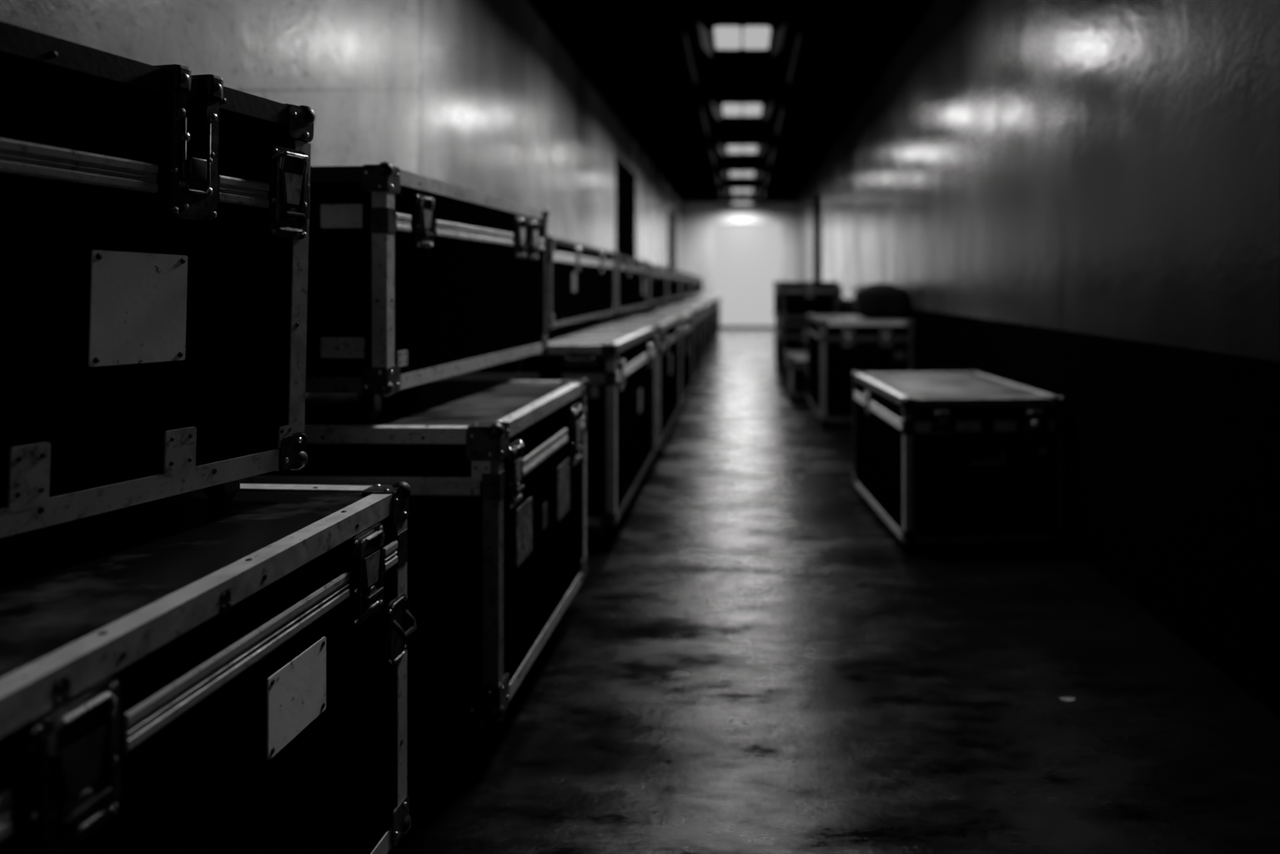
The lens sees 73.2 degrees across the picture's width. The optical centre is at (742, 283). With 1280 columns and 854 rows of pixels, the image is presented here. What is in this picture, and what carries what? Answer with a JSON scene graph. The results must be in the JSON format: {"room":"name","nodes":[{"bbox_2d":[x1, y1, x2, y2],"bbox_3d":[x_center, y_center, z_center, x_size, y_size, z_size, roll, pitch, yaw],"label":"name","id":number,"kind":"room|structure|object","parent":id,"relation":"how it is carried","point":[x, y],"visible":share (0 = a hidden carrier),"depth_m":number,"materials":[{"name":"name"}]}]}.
{"room":"backstage corridor","nodes":[
{"label":"backstage corridor","id":0,"kind":"room"},
{"bbox_2d":[0,0,680,270],"bbox_3d":[-1.740,-0.470,9.850,0.300,3.240,24.900,0,0,0],"label":"wall","id":1,"kind":"structure","parent":0,"point":[481,96],"depth_m":4.29,"materials":[{"name":"paint"}]},
{"bbox_2d":[616,155,636,258],"bbox_3d":[-1.620,-0.230,11.750,0.131,2.760,2.000,0,0,0],"label":"door","id":2,"kind":"structure","parent":1,"relation":"in","point":[625,178],"depth_m":11.85,"materials":[{"name":"black paint"}]},
{"bbox_2d":[667,208,675,270],"bbox_3d":[-1.620,-0.230,19.300,0.131,2.760,2.000,0,0,0],"label":"door","id":3,"kind":"structure","parent":1,"relation":"in","point":[671,217],"depth_m":19.56,"materials":[{"name":"black paint"}]},
{"bbox_2d":[527,0,935,202],"bbox_3d":[-0.080,-2.180,9.850,3.620,0.180,24.900,0,0,0],"label":"ceiling","id":4,"kind":"structure","parent":0,"point":[634,54],"depth_m":8.57,"materials":[{"name":"black paint"}]},
{"bbox_2d":[683,12,800,82],"bbox_3d":[0.000,-2.030,7.515,0.936,0.120,1.870,0,0,0],"label":"ceiling light","id":5,"kind":"object","parent":4,"relation":"attached to","point":[722,31],"visible":1,"depth_m":6.85,"materials":[{"name":"black paint"}]},
{"bbox_2d":[713,25,741,49],"bbox_3d":[-0.116,-2.014,7.000,0.219,0.032,0.560,0,0,0],"label":"diffuser","id":6,"kind":"object","parent":5,"relation":"attached to","point":[725,37],"depth_m":6.92,"materials":[{"name":"white plastic"}]},
{"bbox_2d":[742,25,770,49],"bbox_3d":[0.116,-2.014,7.000,0.219,0.032,0.560,0,0,0],"label":"diffuser","id":7,"kind":"object","parent":5,"relation":"attached to","point":[754,37],"depth_m":6.92,"materials":[{"name":"white plastic"}]},
{"bbox_2d":[701,95,783,134],"bbox_3d":[0.000,-2.030,10.415,0.936,0.120,1.870,0,0,0],"label":"ceiling light","id":8,"kind":"object","parent":4,"relation":"attached to","point":[725,105],"visible":1,"depth_m":9.71,"materials":[{"name":"black paint"}]},
{"bbox_2d":[722,103,741,115],"bbox_3d":[-0.116,-2.014,9.900,0.219,0.032,0.560,0,0,0],"label":"diffuser","id":9,"kind":"object","parent":8,"relation":"attached to","point":[728,109],"depth_m":9.80,"materials":[{"name":"white plastic"}]},
{"bbox_2d":[742,103,762,115],"bbox_3d":[0.116,-2.014,9.900,0.219,0.032,0.560,0,0,0],"label":"diffuser","id":10,"kind":"object","parent":8,"relation":"attached to","point":[749,109],"depth_m":9.80,"materials":[{"name":"white plastic"}]},
{"bbox_2d":[710,139,773,164],"bbox_3d":[0.000,-2.030,13.315,0.936,0.120,1.870,0,0,0],"label":"ceiling light","id":11,"kind":"object","parent":4,"relation":"attached to","point":[730,146],"visible":1,"depth_m":12.55,"materials":[{"name":"black paint"}]},
{"bbox_2d":[727,145,742,153],"bbox_3d":[-0.116,-2.014,12.800,0.219,0.032,0.560,0,0,0],"label":"diffuser","id":12,"kind":"object","parent":11,"relation":"attached to","point":[730,148],"depth_m":12.65,"materials":[{"name":"white plastic"}]},
{"bbox_2d":[742,145,757,153],"bbox_3d":[0.116,-2.014,12.800,0.219,0.032,0.560,0,0,0],"label":"diffuser","id":13,"kind":"object","parent":11,"relation":"attached to","point":[745,148],"depth_m":12.65,"materials":[{"name":"white plastic"}]},
{"bbox_2d":[716,166,767,184],"bbox_3d":[0.000,-2.030,16.215,0.936,0.120,1.870,0,0,0],"label":"ceiling light","id":14,"kind":"object","parent":4,"relation":"attached to","point":[730,171],"visible":1,"depth_m":15.43,"materials":[{"name":"black paint"}]},
{"bbox_2d":[729,170,742,176],"bbox_3d":[-0.116,-2.014,15.700,0.219,0.032,0.560,0,0,0],"label":"diffuser","id":15,"kind":"object","parent":14,"relation":"attached to","point":[732,173],"depth_m":15.54,"materials":[{"name":"white plastic"}]},
{"bbox_2d":[742,170,754,176],"bbox_3d":[0.116,-2.014,15.700,0.219,0.032,0.560,0,0,0],"label":"diffuser","id":16,"kind":"object","parent":14,"relation":"attached to","point":[745,173],"depth_m":15.54,"materials":[{"name":"white plastic"}]},
{"bbox_2d":[720,185,763,198],"bbox_3d":[0.000,-2.030,19.065,0.936,0.120,1.870,0,0,0],"label":"ceiling light","id":17,"kind":"object","parent":4,"relation":"attached to","point":[731,188],"visible":1,"depth_m":18.29,"materials":[{"name":"black paint"}]},
{"bbox_2d":[731,188,742,192],"bbox_3d":[-0.116,-2.014,18.550,0.219,0.032,0.560,0,0,0],"label":"diffuser","id":18,"kind":"object","parent":17,"relation":"attached to","point":[734,190],"depth_m":18.32,"materials":[{"name":"white plastic"}]},
{"bbox_2d":[742,188,752,192],"bbox_3d":[0.116,-2.014,18.550,0.219,0.032,0.560,0,0,0],"label":"diffuser","id":19,"kind":"object","parent":17,"relation":"attached to","point":[744,190],"depth_m":18.32,"materials":[{"name":"white plastic"}]},
{"bbox_2d":[722,198,761,206],"bbox_3d":[0.000,-2.030,21.815,0.936,0.120,1.870,0,0,0],"label":"ceiling light","id":20,"kind":"object","parent":4,"relation":"attached to","point":[735,201],"visible":0.79,"depth_m":21.02,"materials":[{"name":"black paint"}]},
{"bbox_2d":[732,200,742,204],"bbox_3d":[-0.116,-2.014,21.300,0.219,0.032,0.560,0,0,0],"label":"diffuser","id":21,"kind":"object","parent":20,"relation":"attached to","point":[734,202],"depth_m":21.11,"materials":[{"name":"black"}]},
{"bbox_2d":[742,200,751,204],"bbox_3d":[0.116,-2.014,21.300,0.219,0.032,0.560,0,0,0],"label":"diffuser","id":22,"kind":"object","parent":20,"relation":"attached to","point":[743,202],"depth_m":21.11,"materials":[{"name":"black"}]},
{"bbox_2d":[680,202,797,327],"bbox_3d":[-0.080,-0.470,22.200,3.620,3.240,0.200,0,0,0],"label":"wall","id":23,"kind":"structure","parent":0,"point":[697,219],"depth_m":22.10,"materials":[{"name":"paint"}]},
{"bbox_2d":[712,223,780,326],"bbox_3d":[0.125,-0.235,22.190,1.750,2.670,0.020,0,0,0],"label":"door","id":24,"kind":"structure","parent":23,"relation":"in","point":[746,257],"depth_m":22.18,"materials":[{"name":"grey"}]},
{"bbox_2d":[386,327,1279,853],"bbox_3d":[-0.080,1.225,9.850,3.620,0.150,24.900,0,0,0],"label":"floor","id":25,"kind":"structure","parent":0,"point":[753,660],"depth_m":2.34,"materials":[{"name":"concrete"}]},
{"bbox_2d":[0,481,416,853],"bbox_3d":[-1.076,0.768,1.117,0.826,0.764,1.185,0,0,4],"label":"flight case","id":26,"kind":"object","parent":25,"relation":"on","point":[188,672],"visible":0.87,"depth_m":1.20,"materials":[{"name":"black plastic"}]},
{"bbox_2d":[0,20,316,537],"bbox_3d":[-1.181,0.017,1.225,0.526,0.787,1.007,1,-1,14],"label":"flight case","id":27,"kind":"object","parent":26,"relation":"on","point":[154,220],"visible":1,"depth_m":1.30,"materials":[{"name":"black laminate"}]},
{"bbox_2d":[240,377,588,743],"bbox_3d":[-0.995,0.743,2.561,0.884,0.814,1.028,0,0,1],"label":"flight case","id":28,"kind":"object","parent":25,"relation":"on","point":[494,471],"visible":0.58,"depth_m":2.06,"materials":[{"name":"black laminate"}]},
{"bbox_2d":[305,161,549,419],"bbox_3d":[-1.117,0.025,2.749,0.634,0.645,1.328,0,0,4],"label":"flight case","id":29,"kind":"object","parent":28,"relation":"on","point":[414,279],"visible":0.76,"depth_m":2.20,"materials":[{"name":"black plastic"}]},
{"bbox_2d":[437,325,657,545],"bbox_3d":[-0.962,0.702,4.430,0.884,0.896,1.596,0,0,0],"label":"flight case","id":30,"kind":"object","parent":25,"relation":"on","point":[618,363],"visible":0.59,"depth_m":3.67,"materials":[{"name":"black laminate"}]},
{"bbox_2d":[547,234,616,330],"bbox_3d":[-1.122,0.021,4.875,0.534,0.490,1.978,0,0,0],"label":"flight case","id":31,"kind":"object","parent":30,"relation":"on","point":[580,278],"visible":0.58,"depth_m":4.52,"materials":[{"name":"black laminate"}]},
{"bbox_2d":[556,314,681,451],"bbox_3d":[-0.941,0.703,6.235,0.884,0.894,1.778,0,0,0],"label":"flight case","id":32,"kind":"object","parent":25,"relation":"on","point":[668,331],"visible":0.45,"depth_m":5.88,"materials":[{"name":"black laminate"}]},
{"bbox_2d":[602,252,648,321],"bbox_3d":[-1.116,0.027,6.900,0.534,0.482,1.928,0,0,0],"label":"flight case","id":33,"kind":"object","parent":32,"relation":"on","point":[630,273],"visible":0.44,"depth_m":6.58,"materials":[{"name":"black laminate"}]},
{"bbox_2d":[610,310,693,407],"bbox_3d":[-0.936,0.713,8.000,0.884,0.874,1.628,0,0,0],"label":"flight case","id":34,"kind":"object","parent":25,"relation":"on","point":[686,323],"visible":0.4,"depth_m":7.96,"materials":[{"name":"black laminate"}]},
{"bbox_2d":[627,304,702,383],"bbox_3d":[-0.931,0.703,9.800,0.884,0.894,1.828,0,0,0],"label":"flight case","id":35,"kind":"object","parent":25,"relation":"on","point":[697,309],"visible":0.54,"depth_m":9.58,"materials":[{"name":"black laminate"}]},
{"bbox_2d":[639,262,667,310],"bbox_3d":[-1.106,0.028,8.800,0.534,0.444,1.728,0,0,0],"label":"flight case","id":36,"kind":"object","parent":35,"relation":"on","point":[656,274],"visible":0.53,"depth_m":8.59,"materials":[{"name":"black laminate"}]},
{"bbox_2d":[659,267,680,305],"bbox_3d":[-1.096,0.033,10.700,0.534,0.434,1.928,0,0,0],"label":"flight case","id":37,"kind":"object","parent":35,"relation":"on","point":[673,277],"visible":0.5,"depth_m":10.51,"materials":[{"name":"black laminate"}]},
{"bbox_2d":[650,301,708,366],"bbox_3d":[-0.926,0.708,11.750,0.884,0.884,1.928,0,0,0],"label":"flight case","id":38,"kind":"object","parent":25,"relation":"on","point":[705,304],"visible":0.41,"depth_m":11.78,"materials":[{"name":"black laminate"}]},
{"bbox_2d":[662,297,713,353],"bbox_3d":[-0.921,0.698,13.800,0.884,0.904,2.028,0,0,0],"label":"flight case","id":39,"kind":"object","parent":25,"relation":"on","point":[710,301],"visible":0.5,"depth_m":13.65,"materials":[{"name":"black laminate"}]},
{"bbox_2d":[674,271,691,301],"bbox_3d":[-1.086,0.038,12.800,0.534,0.424,2.028,0,0,0],"label":"flight case","id":40,"kind":"object","parent":39,"relation":"on","point":[685,277],"visible":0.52,"depth_m":12.55,"materials":[{"name":"black laminate"}]},
{"bbox_2d":[685,274,698,298],"bbox_3d":[-1.076,0.048,15.000,0.534,0.404,2.028,0,0,0],"label":"flight case","id":41,"kind":"object","parent":39,"relation":"on","point":[694,278],"visible":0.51,"depth_m":14.77,"materials":[{"name":"black laminate"}]},
{"bbox_2d":[682,296,717,343],"bbox_3d":[-0.916,0.708,15.900,0.884,0.884,2.028,0,0,0],"label":"flight case","id":42,"kind":"object","parent":25,"relation":"on","point":[715,302],"visible":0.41,"depth_m":16.08,"materials":[{"name":"black laminate"}]},
{"bbox_2d":[687,295,720,335],"bbox_3d":[-0.911,0.703,17.950,0.884,0.894,1.928,0,0,0],"label":"flight case","id":43,"kind":"object","parent":25,"relation":"on","point":[700,296],"visible":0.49,"depth_m":17.72,"materials":[{"name":"black laminate"}]},
{"bbox_2d":[693,276,703,296],"bbox_3d":[-1.066,0.058,17.000,0.534,0.384,1.828,0,0,0],"label":"flight case","id":44,"kind":"object","parent":43,"relation":"on","point":[700,283],"visible":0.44,"depth_m":16.62,"materials":[{"name":"black laminate"}]},
{"bbox_2d":[774,317,807,386],"bbox_3d":[0.906,0.788,9.921,1.014,0.724,1.285,0,0,0],"label":"flight case","id":45,"kind":"object","parent":25,"relation":"on","point":[792,336],"visible":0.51,"depth_m":9.30,"materials":[{"name":"black laminate"}]},
{"bbox_2d":[773,280,838,323],"bbox_3d":[0.717,0.203,9.907,0.654,0.474,1.135,0,0,-2],"label":"flight case","id":46,"kind":"object","parent":45,"relation":"on","point":[797,299],"visible":0.8,"depth_m":9.36,"materials":[{"name":"black laminate"}]},
{"bbox_2d":[838,300,857,314],"bbox_3d":[1.224,0.314,9.748,0.318,0.250,0.499,0,0,0],"label":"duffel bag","id":47,"kind":"object","parent":45,"relation":"on","point":[845,307],"visible":0.33,"depth_m":9.52,"materials":[{"name":"black fabric"}]},
{"bbox_2d":[783,350,807,400],"bbox_3d":[0.770,0.928,8.722,0.647,0.444,0.785,0,0,0],"label":"flight case","id":48,"kind":"object","parent":25,"relation":"on","point":[795,362],"visible":0.43,"depth_m":8.35,"materials":[{"name":"black laminate"}]},
{"bbox_2d":[773,285,842,361],"bbox_3d":[0.866,0.583,11.550,0.834,1.134,1.328,0,0,0],"label":"flight case","id":49,"kind":"object","parent":25,"relation":"on","point":[840,287],"visible":0.08,"depth_m":10.90,"materials":[{"name":"black laminate"}]},
{"bbox_2d":[806,313,914,426],"bbox_3d":[0.995,0.718,7.497,0.757,0.864,1.435,0,0,0],"label":"flight case","id":50,"kind":"object","parent":25,"relation":"on","point":[839,345],"visible":0.78,"depth_m":6.80,"materials":[{"name":"black laminate"}]},
{"bbox_2d":[854,282,909,318],"bbox_3d":[1.199,0.147,7.345,0.450,0.305,0.499,0,0,0],"label":"duffel bag","id":51,"kind":"object","parent":50,"relation":"on","point":[880,300],"visible":1,"depth_m":7.12,"materials":[{"name":"black fabric"}]},
{"bbox_2d":[851,370,1066,548],"bbox_3d":[0.994,0.815,4.174,0.724,0.670,1.144,0,0,-4],"label":"flight case","id":52,"kind":"object","parent":25,"relation":"on","point":[974,456],"visible":1,"depth_m":3.64,"materials":[{"name":"black plastic"}]},
{"bbox_2d":[1060,697,1074,701],"bbox_3d":[0.901,1.149,2.359,0.042,0.002,0.022,0,0,0],"label":"paper scrap","id":53,"kind":"object","parent":25,"relation":"on","point":[1063,699],"visible":1,"depth_m":2.36,"materials":[{"name":"paper"}]},
{"bbox_2d":[797,0,1279,361],"bbox_3d":[1.580,-0.470,9.850,0.300,3.240,24.900,0,0,0],"label":"wall","id":54,"kind":"structure","parent":0,"point":[1101,168],"depth_m":3.63,"materials":[{"name":"grey paint"}]},
{"bbox_2d":[813,192,821,281],"bbox_3d":[1.460,-0.250,16.250,0.131,2.800,1.700,0,0,0],"label":"door","id":55,"kind":"structure","parent":54,"relation":"in","point":[817,202],"depth_m":16.45,"materials":[{"name":"black paint"}]},
{"bbox_2d":[842,298,1279,719],"bbox_3d":[1.429,0.679,6.400,0.022,0.942,18.000,0,0,0],"label":"lower wall panel","id":56,"kind":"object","parent":54,"relation":"attached to","point":[1172,453],"depth_m":2.84,"materials":[{"name":"black paint"}]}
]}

